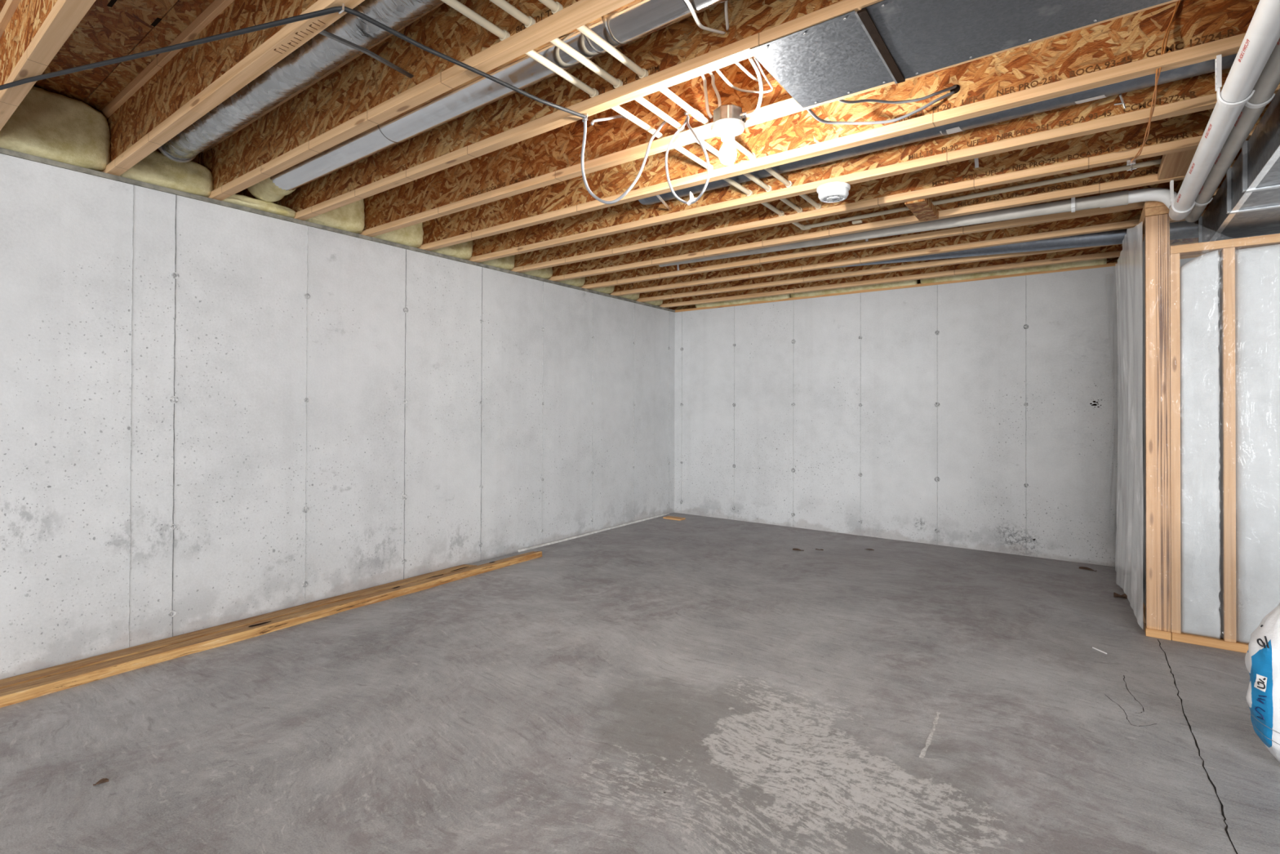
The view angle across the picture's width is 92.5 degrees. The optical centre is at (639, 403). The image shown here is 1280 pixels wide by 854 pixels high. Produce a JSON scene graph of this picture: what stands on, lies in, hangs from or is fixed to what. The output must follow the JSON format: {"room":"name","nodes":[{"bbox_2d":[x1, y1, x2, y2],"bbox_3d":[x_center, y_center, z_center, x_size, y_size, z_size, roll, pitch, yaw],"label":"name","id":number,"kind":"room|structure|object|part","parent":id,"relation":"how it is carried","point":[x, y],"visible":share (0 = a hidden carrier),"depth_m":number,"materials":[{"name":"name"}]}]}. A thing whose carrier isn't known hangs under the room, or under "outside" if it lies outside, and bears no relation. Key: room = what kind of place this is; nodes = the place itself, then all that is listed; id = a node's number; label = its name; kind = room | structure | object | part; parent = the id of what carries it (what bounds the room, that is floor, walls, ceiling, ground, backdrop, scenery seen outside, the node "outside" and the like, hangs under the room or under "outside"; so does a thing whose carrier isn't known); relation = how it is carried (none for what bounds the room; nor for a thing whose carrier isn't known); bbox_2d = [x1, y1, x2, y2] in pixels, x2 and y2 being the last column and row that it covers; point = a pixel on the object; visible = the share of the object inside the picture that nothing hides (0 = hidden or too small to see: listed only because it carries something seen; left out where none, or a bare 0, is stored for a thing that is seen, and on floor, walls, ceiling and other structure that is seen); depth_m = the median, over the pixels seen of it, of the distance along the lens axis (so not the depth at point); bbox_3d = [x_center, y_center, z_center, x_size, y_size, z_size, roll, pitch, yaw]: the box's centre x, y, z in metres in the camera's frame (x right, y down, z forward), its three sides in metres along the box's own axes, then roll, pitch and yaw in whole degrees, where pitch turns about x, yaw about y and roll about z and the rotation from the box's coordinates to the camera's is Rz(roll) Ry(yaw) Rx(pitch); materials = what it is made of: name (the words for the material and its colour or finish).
{"room":"unfinished basement","nodes":[
{"label":"unfinished basement","id":0,"kind":"room"},
{"bbox_2d":[0,0,214,111],"bbox_3d":[0.689,-1.329,1.631,6.600,0.019,7.778,0,0,36],"label":"panel","id":1,"kind":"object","parent":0,"point":[110,29],"depth_m":2.25,"materials":[{"name":"brown wood"}]},
{"bbox_2d":[0,0,95,130],"bbox_3d":[-0.142,-1.180,0.627,6.360,0.302,0.046,0,0,36],"label":"joist","id":2,"kind":"object","parent":1,"relation":"attached to","point":[33,32],"visible":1,"depth_m":1.89,"materials":[{"name":"brown wood"}]},
{"bbox_3d":[-2.673,-1.339,2.103,0.608,0.018,1.217,0,0,36],"label":"subfloor panel","id":3,"kind":"part","parent":1,"relation":"part of","materials":[{"name":"brown wood"}]},
{"bbox_3d":[-1.194,-1.341,1.025,3.048,0.018,1.217,0,0,36],"label":"subfloor panel","id":4,"kind":"part","parent":1,"relation":"part of","materials":[{"name":"brown wood"}]},
{"bbox_3d":[-1.462,-1.330,2.730,1.828,0.018,1.217,0,0,36],"label":"subfloor panel","id":5,"kind":"part","parent":1,"relation":"part of","materials":[{"name":"brown wood"}]},
{"bbox_2d":[100,0,364,176],"bbox_3d":[0.095,-1.177,0.952,6.360,0.302,0.046,0,0,36],"label":"joist","id":6,"kind":"object","parent":1,"relation":"attached to","point":[180,86],"visible":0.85,"depth_m":2.10,"materials":[{"name":"brown wood"}]},
{"bbox_2d":[0,3,584,118],"bbox_3d":[-1.403,-1.016,1.837,2.445,0.026,0.580,0,0,-2],"label":"cable","id":7,"kind":"object","parent":6,"relation":"attached to","point":[339,9],"visible":1,"depth_m":1.75,"materials":[{"name":"metal"}]},
{"bbox_2d":[319,30,413,78],"bbox_3d":[-0.860,-1.088,1.899,0.027,0.048,0.391,0,0,27],"label":"hanger","id":8,"kind":"object","parent":6,"relation":"attached to","point":[324,33],"visible":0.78,"depth_m":1.90,"materials":[{"name":"metal"}]},
{"bbox_2d":[158,0,442,162],"bbox_3d":[-0.329,-1.202,1.509,4.502,0.164,0.164,0,0,36],"label":"duct","id":9,"kind":"object","parent":8,"relation":"on","point":[321,54],"visible":0.56,"depth_m":2.10,"materials":[{"name":"silver metal"}]},
{"bbox_2d":[440,0,804,229],"bbox_3d":[-0.114,-1.065,2.176,0.056,0.040,3.717,0,0,36],"label":"pipe","id":10,"kind":"object","parent":6,"relation":"attached to","point":[456,5],"visible":0.8,"depth_m":2.03,"materials":[{"name":"white plastic"}]},
{"bbox_2d":[800,158,1161,230],"bbox_3d":[1.691,-1.059,3.162,1.785,0.055,0.045,0,0,36],"label":"pipe","id":11,"kind":"object","parent":10,"relation":"attached to","point":[1157,162],"visible":0.9,"depth_m":3.08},
{"bbox_2d":[537,0,822,209],"bbox_3d":[-0.031,-1.066,1.934,0.056,0.040,3.424,0,0,36],"label":"pipe","id":12,"kind":"object","parent":6,"relation":"attached to","point":[555,6],"visible":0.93,"depth_m":1.99,"materials":[{"name":"white plastic"}]},
{"bbox_2d":[201,0,635,200],"bbox_3d":[0.332,-1.174,1.277,6.360,0.302,0.046,0,0,36],"label":"joist","id":13,"kind":"object","parent":1,"relation":"attached to","point":[362,92],"visible":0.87,"depth_m":2.17,"materials":[{"name":"brown wood"}]},
{"bbox_2d":[247,0,727,202],"bbox_3d":[-0.128,-1.162,1.887,4.618,0.192,0.190,0,0,36],"label":"duct","id":14,"kind":"object","parent":1,"relation":"attached to","point":[633,21],"visible":0.57,"depth_m":2.15,"materials":[{"name":"silver metal"}]},
{"bbox_2d":[286,0,884,220],"bbox_3d":[0.569,-1.171,1.601,6.360,0.302,0.046,0,0,36],"label":"joist","id":15,"kind":"object","parent":1,"relation":"attached to","point":[681,51],"visible":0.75,"depth_m":2.15,"materials":[{"name":"brown wood"}]},
{"bbox_2d":[581,114,666,204],"bbox_3d":[-0.033,-0.920,2.265,0.402,0.409,0.129,0,0,-31],"label":"cable","id":16,"kind":"object","parent":15,"relation":"hanging from","point":[584,120],"visible":0.97,"depth_m":2.21,"materials":[{"name":"plastic"}]},
{"bbox_2d":[488,0,804,213],"bbox_3d":[-0.116,-1.066,1.996,0.056,0.040,3.424,0,0,36],"label":"pipe","id":17,"kind":"object","parent":15,"relation":"attached to","point":[528,21],"visible":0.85,"depth_m":1.99,"materials":[{"name":"white plastic"}]},
{"bbox_2d":[684,0,725,35],"bbox_3d":[0.154,-1.069,1.663,0.049,0.070,0.370,0,0,26],"label":"cable","id":18,"kind":"object","parent":15,"relation":"attached to","point":[687,2],"visible":1,"depth_m":1.72,"materials":[{"name":"white plastic"}]},
{"bbox_2d":[724,0,728,30],"bbox_3d":[0.253,-1.160,1.772,0.021,0.113,0.085,0,0,2],"label":"cable","id":19,"kind":"object","parent":15,"relation":"attached to","point":[726,2],"visible":0.97,"depth_m":1.77,"materials":[{"name":"white plastic"}]},
{"bbox_2d":[715,56,773,93],"bbox_3d":[0.334,-1.072,2.006,0.149,0.064,0.338,0,0,22],"label":"cable","id":20,"kind":"object","parent":15,"relation":"attached to","point":[717,71],"visible":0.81,"depth_m":2.07,"materials":[{"name":"white plastic"}]},
{"bbox_2d":[734,62,758,81],"bbox_3d":[0.346,-1.109,2.011,0.031,0.096,0.386,0,0,27],"label":"cable","id":21,"kind":"object","parent":15,"relation":"attached to","point":[738,64],"visible":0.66,"depth_m":1.99,"materials":[{"name":"white plastic"}]},
{"bbox_2d":[749,10,893,107],"bbox_3d":[0.558,-1.038,1.846,0.301,0.050,0.420,0,0,36],"label":"metal sheet","id":22,"kind":"object","parent":15,"relation":"attached to","point":[834,58],"visible":1,"depth_m":1.82,"materials":[{"name":"metal"}]},
{"bbox_2d":[854,0,1172,84],"bbox_3d":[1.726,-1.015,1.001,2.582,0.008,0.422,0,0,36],"label":"air duct","id":23,"kind":"object","parent":15,"relation":"attached to","point":[911,38],"visible":1,"depth_m":1.64,"materials":[{"name":"metal"}]},
{"bbox_2d":[358,0,1179,236],"bbox_3d":[0.805,-1.168,1.926,6.360,0.302,0.046,0,0,36],"label":"joist","id":24,"kind":"object","parent":1,"relation":"attached to","point":[553,156],"visible":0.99,"depth_m":2.71,"materials":[{"name":"brown wood"}]},
{"bbox_2d":[591,115,626,125],"bbox_3d":[-0.125,-1.089,2.360,0.038,0.206,0.385,0,0,18],"label":"cable","id":25,"kind":"object","parent":24,"relation":"attached to","point":[593,121],"visible":0.94,"depth_m":2.34,"materials":[{"name":"white plastic"}]},
{"bbox_2d":[664,111,710,205],"bbox_3d":[0.197,-0.926,2.297,0.196,0.395,0.100,0,0,36],"label":"cable","id":26,"kind":"object","parent":24,"relation":"attached to","point":[692,200],"visible":1,"depth_m":2.28,"materials":[{"name":"plastic"}]},
{"bbox_2d":[711,104,746,164],"bbox_3d":[0.313,-0.946,2.180,0.120,0.190,0.122,0,0,36],"label":"ceiling light","id":27,"kind":"object","parent":24,"relation":"attached to","point":[727,124],"visible":1,"depth_m":2.15,"materials":[{"name":"metal"}]},
{"bbox_2d":[701,75,713,119],"bbox_3d":[0.207,-1.090,2.113,0.031,0.119,0.236,0,0,26],"label":"cable","id":28,"kind":"object","parent":27,"relation":"attached to","point":[703,77],"visible":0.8,"depth_m":2.19,"materials":[{"name":"white plastic"}]},
{"bbox_2d":[708,71,721,106],"bbox_3d":[0.229,-1.094,2.088,0.033,0.111,0.250,0,0,32],"label":"cable","id":29,"kind":"object","parent":27,"relation":"attached to","point":[713,81],"visible":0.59,"depth_m":2.15,"materials":[{"name":"white plastic"}]},
{"bbox_3d":[0.312,-0.897,2.178,0.061,0.092,0.061,0,0,36],"label":"bulb","id":30,"kind":"part","parent":27,"relation":"part of","materials":[{"name":"white glass"}]},
{"bbox_2d":[739,57,763,118],"bbox_3d":[0.372,-1.024,1.992,0.072,0.045,0.332,0,0,5],"label":"cable","id":31,"kind":"object","parent":27,"relation":"attached to","point":[744,114],"visible":0.99,"depth_m":2.04,"materials":[{"name":"plastic"}]},
{"bbox_2d":[806,90,954,124],"bbox_3d":[0.832,-1.072,2.231,0.567,0.092,0.171,0,0,-7],"label":"cable","id":32,"kind":"object","parent":24,"relation":"hanging from","point":[934,101],"visible":0.93,"depth_m":2.24,"materials":[{"name":"white plastic"}]},
{"bbox_2d":[416,0,1259,250],"bbox_3d":[1.042,-1.165,2.251,6.360,0.302,0.046,0,0,36],"label":"joist","id":33,"kind":"object","parent":1,"relation":"attached to","point":[1127,47],"visible":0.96,"depth_m":2.24,"materials":[{"name":"brown wood"}]},
{"bbox_2d":[655,195,671,211],"bbox_3d":[0.109,-1.059,3.177,0.018,0.024,0.417,0,0,17],"label":"hanger","id":34,"kind":"object","parent":33,"relation":"attached to","point":[659,197],"visible":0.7,"depth_m":3.23,"materials":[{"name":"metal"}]},
{"bbox_2d":[638,53,1237,204],"bbox_3d":[1.853,-1.144,1.997,4.550,0.202,0.164,0,0,36],"label":"duct","id":35,"kind":"object","parent":34,"relation":"on","point":[1209,66],"visible":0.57,"depth_m":2.36,"materials":[{"name":"metal"}]},
{"bbox_2d":[838,84,956,103],"bbox_3d":[0.869,-1.091,2.157,0.520,0.089,0.072,0,0,-13],"label":"cable","id":36,"kind":"object","parent":33,"relation":"attached to","point":[953,86],"visible":0.86,"depth_m":2.18,"materials":[{"name":"white plastic"}]},
{"bbox_2d":[1214,53,1254,107],"bbox_3d":[1.719,-0.936,1.769,0.080,0.154,0.024,0,0,36],"label":"hook","id":37,"kind":"object","parent":33,"relation":"attached to","point":[1218,60],"visible":1,"depth_m":1.78,"materials":[{"name":"plastic"}]},
{"bbox_2d":[466,67,1279,262],"bbox_3d":[1.279,-1.161,2.576,6.360,0.302,0.046,0,0,36],"label":"joist","id":38,"kind":"object","parent":1,"relation":"attached to","point":[1195,94],"visible":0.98,"depth_m":2.68,"materials":[{"name":"brown wood"}]},
{"bbox_2d":[816,182,850,203],"bbox_3d":[0.901,-0.978,2.851,0.150,0.064,0.150,0,0,36],"label":"smoke detector","id":39,"kind":"object","parent":38,"relation":"attached to","point":[832,192],"visible":1,"depth_m":2.81,"materials":[{"name":"white plastic"}]},
{"bbox_2d":[635,244,1119,302],"bbox_3d":[2.463,-1.146,4.201,6.360,0.302,0.046,0,0,36],"label":"joist","id":40,"kind":"object","parent":1,"relation":"attached to","point":[822,274],"visible":0.09,"depth_m":4.95,"materials":[{"name":"brown wood"}]},
{"bbox_2d":[511,95,1275,272],"bbox_3d":[1.516,-1.158,2.901,6.360,0.302,0.046,0,0,36],"label":"joist","id":41,"kind":"object","parent":1,"relation":"attached to","point":[1184,132],"visible":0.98,"depth_m":2.98,"materials":[{"name":"brown wood"}]},
{"bbox_2d":[904,198,938,222],"bbox_3d":[1.468,-1.015,3.183,0.094,0.039,0.354,0,0,36],"label":"wood block","id":42,"kind":"object","parent":41,"relation":"attached to","point":[923,210],"visible":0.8,"depth_m":3.15,"materials":[{"name":"brown wood"}]},
{"bbox_2d":[973,158,978,168],"bbox_3d":[1.567,-1.125,2.852,0.020,0.055,0.006,0,0,36],"label":"strap","id":43,"kind":"object","parent":41,"relation":"attached to","point":[976,161],"visible":0.78,"depth_m":2.85,"materials":[{"name":"metal"}]},
{"bbox_2d":[1126,0,1181,171],"bbox_3d":[1.806,-1.087,2.189,0.060,0.242,0.848,0,0,32],"label":"wire","id":44,"kind":"object","parent":41,"relation":"attached to","point":[1131,162],"visible":0.99,"depth_m":2.00,"materials":[{"name":"metal"}]},
{"bbox_2d":[1198,88,1279,242],"bbox_3d":[1.620,-0.905,0.972,0.519,0.191,5.208,0,0,36],"label":"duct","id":45,"kind":"object","parent":41,"relation":"hanging from","point":[1246,203],"visible":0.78,"depth_m":2.45,"materials":[{"name":"metal"}]},
{"bbox_2d":[548,139,1248,281],"bbox_3d":[1.752,-1.155,3.226,6.360,0.302,0.046,0,0,36],"label":"joist","id":46,"kind":"object","parent":1,"relation":"attached to","point":[787,233],"visible":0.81,"depth_m":3.53,"materials":[{"name":"brown wood"}]},
{"bbox_2d":[1169,180,1173,205],"bbox_3d":[2.429,-0.927,2.744,0.080,0.154,0.024,0,0,36],"label":"hook","id":47,"kind":"object","parent":46,"relation":"attached to","point":[1171,183],"visible":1,"depth_m":2.76,"materials":[{"name":"plastic"}]},
{"bbox_2d":[1168,0,1279,220],"bbox_3d":[1.177,-0.906,1.022,0.080,0.080,4.575,0,0,36],"label":"drain pipe","id":48,"kind":"object","parent":47,"relation":"hanging from","point":[1262,35],"visible":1,"depth_m":1.73,"materials":[{"name":"white plastic"}]},
{"bbox_2d":[658,187,1177,266],"bbox_3d":[1.347,-1.004,3.746,2.973,0.181,0.097,0,0,36],"label":"pipe","id":49,"kind":"object","parent":48,"relation":"attached to","point":[1157,194],"visible":0.86,"depth_m":3.32,"materials":[{"name":"grey plastic"}]},
{"bbox_2d":[1204,124,1211,137],"bbox_3d":[1.842,-0.882,1.984,0.005,0.009,0.113,0,0,36],"label":"print","id":50,"kind":"object","parent":48,"relation":"attached to","point":[1208,129],"depth_m":1.99},
{"bbox_2d":[1238,39,1249,62],"bbox_3d":[1.518,-0.886,1.540,0.005,0.009,0.113,0,0,36],"label":"print","id":51,"kind":"object","parent":48,"relation":"attached to","point":[1244,51],"depth_m":1.54},
{"bbox_2d":[1157,148,1196,179],"bbox_3d":[2.308,-1.029,2.571,0.180,0.038,0.354,0,0,36],"label":"wood block","id":52,"kind":"object","parent":46,"relation":"attached to","point":[1175,164],"visible":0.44,"depth_m":2.59,"materials":[{"name":"brown wood"}]},
{"bbox_2d":[1195,197,1213,206],"bbox_3d":[2.483,-0.939,2.705,0.070,0.131,0.024,0,0,36],"label":"hook","id":53,"kind":"object","parent":46,"relation":"attached to","point":[1210,201],"visible":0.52,"depth_m":2.70,"materials":[{"name":"plastic"}]},
{"bbox_2d":[1184,38,1279,222],"bbox_3d":[1.279,-0.924,1.050,0.057,0.057,4.740,0,0,36],"label":"drain pipe","id":54,"kind":"object","parent":53,"relation":"hanging from","point":[1268,80],"visible":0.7,"depth_m":2.00,"materials":[{"name":"grey plastic"}]},
{"bbox_2d":[1244,93,1275,108],"bbox_3d":[1.840,-0.958,1.823,0.070,0.152,0.024,0,0,36],"label":"hook","id":55,"kind":"object","parent":54,"relation":"attached to","point":[1248,104],"visible":0.47,"depth_m":1.82,"materials":[{"name":"plastic"}]},
{"bbox_2d":[580,173,1226,288],"bbox_3d":[1.989,-1.152,3.551,6.360,0.302,0.046,0,0,36],"label":"joist","id":56,"kind":"object","parent":1,"relation":"attached to","point":[655,272],"visible":0.13,"depth_m":4.04,"materials":[{"name":"brown wood"}]},
{"bbox_2d":[608,198,1212,296],"bbox_3d":[2.226,-1.149,3.876,6.360,0.302,0.046,0,0,36],"label":"joist","id":57,"kind":"object","parent":1,"relation":"attached to","point":[1126,219],"visible":0.13,"depth_m":4.15,"materials":[{"name":"brown wood"}]},
{"bbox_2d":[659,237,1198,307],"bbox_3d":[2.700,-1.143,4.526,6.360,0.302,0.046,0,0,36],"label":"joist","id":58,"kind":"object","parent":1,"relation":"attached to","point":[1113,251],"visible":0.13,"depth_m":4.84,"materials":[{"name":"brown wood"}]},
{"bbox_2d":[0,153,675,679],"bbox_3d":[-1.894,0.115,3.514,0.204,2.206,7.800,0,0,36],"label":"wall","id":59,"kind":"structure","parent":0,"point":[211,415],"depth_m":3.22,"materials":[{"name":"concrete"}]},
{"bbox_2d":[0,147,675,312],"bbox_3d":[-1.893,-1.001,3.505,0.158,0.028,7.770,0,0,36],"label":"sill plate","id":60,"kind":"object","parent":59,"relation":"on","point":[3,151],"depth_m":3.24,"materials":[{"name":"wood"}]},
{"bbox_2d":[0,86,110,171],"bbox_3d":[-2.515,-1.168,2.605,0.198,0.287,0.385,0,0,36],"label":"insulation batt","id":61,"kind":"object","parent":60,"relation":"on","point":[46,124],"visible":0.75,"depth_m":2.58,"materials":[{"name":"beige fabric"}]},
{"bbox_2d":[119,151,213,197],"bbox_3d":[-2.286,-1.106,2.934,0.181,0.168,0.389,0,0,36],"label":"insulation batt","id":62,"kind":"object","parent":60,"relation":"on","point":[157,169],"visible":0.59,"depth_m":2.90,"materials":[{"name":"beige fabric"}]},
{"bbox_2d":[222,194,295,217],"bbox_3d":[-2.049,-1.047,3.259,0.182,0.057,0.387,0,0,36],"label":"insulation batt","id":63,"kind":"object","parent":60,"relation":"on","point":[242,200],"visible":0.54,"depth_m":3.21,"materials":[{"name":"beige fabric"}]},
{"bbox_2d":[304,199,364,233],"bbox_3d":[-1.812,-1.166,3.585,0.180,0.301,0.385,0,0,36],"label":"insulation batt","id":64,"kind":"object","parent":60,"relation":"on","point":[350,217],"visible":0.32,"depth_m":3.59,"materials":[{"name":"beige fabric"}]},
{"bbox_2d":[372,222,423,247],"bbox_3d":[-1.571,-1.163,3.908,0.189,0.301,0.388,0,0,36],"label":"insulation batt","id":65,"kind":"object","parent":60,"relation":"on","point":[412,235],"visible":0.25,"depth_m":3.91,"materials":[{"name":"beige fabric"}]},
{"bbox_2d":[429,240,472,259],"bbox_3d":[-1.338,-1.160,4.235,0.180,0.302,0.387,0,0,36],"label":"insulation batt","id":66,"kind":"object","parent":60,"relation":"on","point":[464,251],"visible":0.2,"depth_m":4.24,"materials":[{"name":"beige fabric"}]},
{"bbox_2d":[479,254,515,270],"bbox_3d":[-1.102,-1.156,4.560,0.179,0.300,0.387,0,0,36],"label":"insulation batt","id":67,"kind":"object","parent":60,"relation":"on","point":[508,262],"visible":0.18,"depth_m":4.56,"materials":[{"name":"beige fabric"}]},
{"bbox_2d":[520,266,552,279],"bbox_3d":[-0.861,-1.152,4.884,0.187,0.298,0.387,0,0,36],"label":"insulation batt","id":68,"kind":"object","parent":60,"relation":"on","point":[547,273],"visible":0.12,"depth_m":4.88,"materials":[{"name":"beige fabric"}]},
{"bbox_2d":[558,276,585,287],"bbox_3d":[-0.627,-1.150,5.208,0.182,0.300,0.386,0,0,36],"label":"insulation batt","id":69,"kind":"object","parent":60,"relation":"on","point":[580,282],"visible":0.15,"depth_m":5.21,"materials":[{"name":"beige fabric"}]},
{"bbox_2d":[588,285,614,293],"bbox_3d":[-0.389,-1.146,5.532,0.188,0.300,0.386,0,0,36],"label":"insulation batt","id":70,"kind":"object","parent":60,"relation":"on","point":[607,290],"visible":0.12,"depth_m":5.53,"materials":[{"name":"beige fabric"}]},
{"bbox_2d":[619,293,639,300],"bbox_3d":[-0.152,-1.143,5.858,0.185,0.300,0.387,0,0,36],"label":"insulation batt","id":71,"kind":"object","parent":60,"relation":"on","point":[633,296],"visible":0.07,"depth_m":5.86,"materials":[{"name":"yellow fabric"}]},
{"bbox_2d":[643,299,662,306],"bbox_3d":[0.085,-1.140,6.183,0.185,0.299,0.388,0,0,36],"label":"insulation batt","id":72,"kind":"object","parent":60,"relation":"on","point":[657,303],"visible":0.08,"depth_m":6.19,"materials":[{"name":"beige fabric"}]},
{"bbox_2d":[155,148,670,308],"bbox_3d":[-1.958,-1.152,3.572,0.035,0.330,7.800,0,0,36],"label":"insulation","id":73,"kind":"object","parent":59,"relation":"attached to","point":[199,158],"depth_m":3.30},
{"bbox_2d":[517,512,669,551],"bbox_3d":[-0.313,1.133,5.494,0.028,0.026,2.080,0,0,36],"label":"trim","id":74,"kind":"structure","parent":59,"relation":"attached to","point":[666,513],"depth_m":5.29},
{"bbox_2d":[0,512,1279,853],"bbox_3d":[0.686,1.174,1.623,6.600,0.121,7.800,0,0,36],"label":"floor","id":75,"kind":"structure","parent":0,"point":[695,684],"depth_m":2.16,"materials":[{"name":"concrete"}]},
{"bbox_2d":[93,777,108,785],"bbox_3d":[-1.569,1.101,1.782,0.018,0.011,0.033,0,0,36],"label":"scrap","id":76,"kind":"object","parent":75,"relation":"on","point":[104,780],"visible":1,"depth_m":1.78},
{"bbox_2d":[0,564,476,688],"bbox_3d":[-2.314,1.099,2.635,0.157,0.024,3.900,0,0,36],"label":"wooden plank","id":77,"kind":"object","parent":75,"relation":"on","point":[28,677],"visible":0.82,"depth_m":2.91,"materials":[{"name":"brown wood"}]},
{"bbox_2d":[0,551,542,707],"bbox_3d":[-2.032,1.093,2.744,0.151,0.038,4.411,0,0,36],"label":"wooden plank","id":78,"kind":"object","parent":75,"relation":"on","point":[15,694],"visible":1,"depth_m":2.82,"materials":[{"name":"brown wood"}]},
{"bbox_2d":[662,515,685,520],"bbox_3d":[0.340,1.137,6.071,0.200,0.014,0.100,0,0,36],"label":"scrap","id":79,"kind":"object","parent":75,"relation":"on","point":[672,517],"visible":1,"depth_m":6.04,"materials":[{"name":"brown wood"}]},
{"bbox_2d":[1079,566,1097,571],"bbox_3d":[3.067,1.132,4.194,0.098,0.015,0.031,0,0,36],"label":"scrap","id":80,"kind":"object","parent":75,"relation":"on","point":[1081,567],"visible":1,"depth_m":4.20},
{"bbox_2d":[1092,646,1106,653],"bbox_3d":[2.093,1.125,2.788,0.006,0.005,0.071,0,0,-9],"label":"straw","id":81,"kind":"object","parent":75,"relation":"on","point":[1092,646],"visible":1,"depth_m":2.79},
{"bbox_2d":[1113,591,1127,599],"bbox_3d":[2.824,1.120,3.579,0.088,0.029,0.056,0,0,36],"label":"scrap","id":82,"kind":"object","parent":75,"relation":"on","point":[1115,594],"visible":0.7,"depth_m":3.58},
{"bbox_2d":[1244,602,1279,761],"bbox_3d":[2.101,0.833,1.833,0.419,0.575,0.216,0,0,36],"label":"bag","id":83,"kind":"object","parent":75,"relation":"on","point":[1262,658],"visible":1,"depth_m":1.89,"materials":[{"name":"plastic"}]},
{"bbox_2d":[674,254,1220,576],"bbox_3d":[3.008,0.141,4.640,6.400,2.206,0.204,0,0,36],"label":"wall","id":84,"kind":"structure","parent":0,"point":[980,415],"depth_m":5.04,"materials":[{"name":"concrete"}]},
{"bbox_2d":[670,257,1119,310],"bbox_3d":[2.981,-1.126,4.776,6.600,0.330,0.035,0,0,36],"label":"trim","id":85,"kind":"structure","parent":84,"relation":"attached to","point":[1114,260],"depth_m":6.52,"materials":[{"name":"brown wood"}]},
{"bbox_2d":[675,252,1219,312],"bbox_3d":[3.006,-0.976,4.649,6.410,0.028,0.150,0,0,36],"label":"trim","id":86,"kind":"structure","parent":84,"relation":"on","point":[1109,264],"depth_m":5.03,"materials":[{"name":"brown wood"}]},
{"bbox_2d":[695,293,791,307],"bbox_3d":[1.018,-1.045,6.073,1.000,0.140,0.171,0,0,36],"label":"insulation batt","id":87,"kind":"object","parent":86,"relation":"on","point":[787,295],"visible":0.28,"depth_m":5.98,"materials":[{"name":"beige fabric"}]},
{"bbox_2d":[790,279,919,297],"bbox_3d":[1.883,-1.046,5.443,1.080,0.140,0.170,0,0,36],"label":"insulation batt","id":88,"kind":"object","parent":86,"relation":"on","point":[911,282],"visible":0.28,"depth_m":5.36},
{"bbox_2d":[920,258,1106,284],"bbox_3d":[2.844,-1.048,4.741,1.220,0.140,0.173,0,0,36],"label":"insulation batt","id":89,"kind":"object","parent":86,"relation":"on","point":[1101,261],"visible":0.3,"depth_m":4.64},
{"bbox_2d":[1138,200,1169,622],"bbox_3d":[2.959,0.075,3.586,0.099,2.122,1.558,0,0,36],"label":"wall","id":90,"kind":"structure","parent":0,"point":[1150,208],"depth_m":3.11,"materials":[{"name":"brown wood"}]},
{"bbox_2d":[828,219,1198,268],"bbox_3d":[2.205,-1.065,4.220,2.606,0.242,0.116,0,0,36],"label":"duct","id":91,"kind":"object","parent":90,"relation":"on","point":[1180,229],"visible":0.26,"depth_m":3.85,"materials":[{"name":"grey metal"}]},
{"bbox_2d":[1115,221,1143,628],"bbox_3d":[2.859,0.081,3.623,0.050,2.050,1.521,0,0,34],"label":"plastic sheet","id":92,"kind":"object","parent":90,"relation":"hanging from","point":[1129,276],"visible":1,"depth_m":3.28,"materials":[{"name":"plastic"}]},
{"bbox_3d":[2.987,1.118,3.614,0.089,0.038,1.465,0,0,36],"label":"plate","id":93,"kind":"part","parent":90,"relation":"part of","materials":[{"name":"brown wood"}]},
{"bbox_3d":[2.964,-0.967,3.593,0.093,0.039,1.558,0,0,36],"label":"plate","id":94,"kind":"part","parent":90,"relation":"part of","materials":[{"name":"brown wood"}]},
{"bbox_3d":[2.963,-0.927,3.593,0.093,0.039,1.558,0,0,36],"label":"plate","id":95,"kind":"part","parent":90,"relation":"part of","materials":[{"name":"brown wood"}]},
{"bbox_2d":[1144,213,1279,653],"bbox_3d":[3.199,0.108,2.496,1.765,2.042,0.104,0,0,36],"label":"wall partition","id":96,"kind":"structure","parent":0,"point":[1184,581],"depth_m":2.84,"materials":[{"name":"brown wood"}]},
{"bbox_3d":[2.513,0.090,2.973,0.089,2.004,0.038,0,0,36],"label":"corner post","id":97,"kind":"part","parent":96,"relation":"part of","materials":[{"name":"brown wood"}]},
{"bbox_3d":[2.523,1.112,2.985,0.094,0.038,0.093,0,0,36],"label":"plate","id":98,"kind":"part","parent":96,"relation":"part of","materials":[{"name":"brown wood"}]},
{"bbox_3d":[3.238,1.111,2.466,1.669,0.038,0.091,0,0,36],"label":"plate","id":99,"kind":"part","parent":96,"relation":"part of","materials":[{"name":"brown wood"}]},
{"bbox_3d":[3.244,-0.737,2.480,1.671,0.038,0.089,0,0,36],"label":"plate","id":100,"kind":"part","parent":96,"relation":"part of","materials":[{"name":"brown wood"}]}
]}

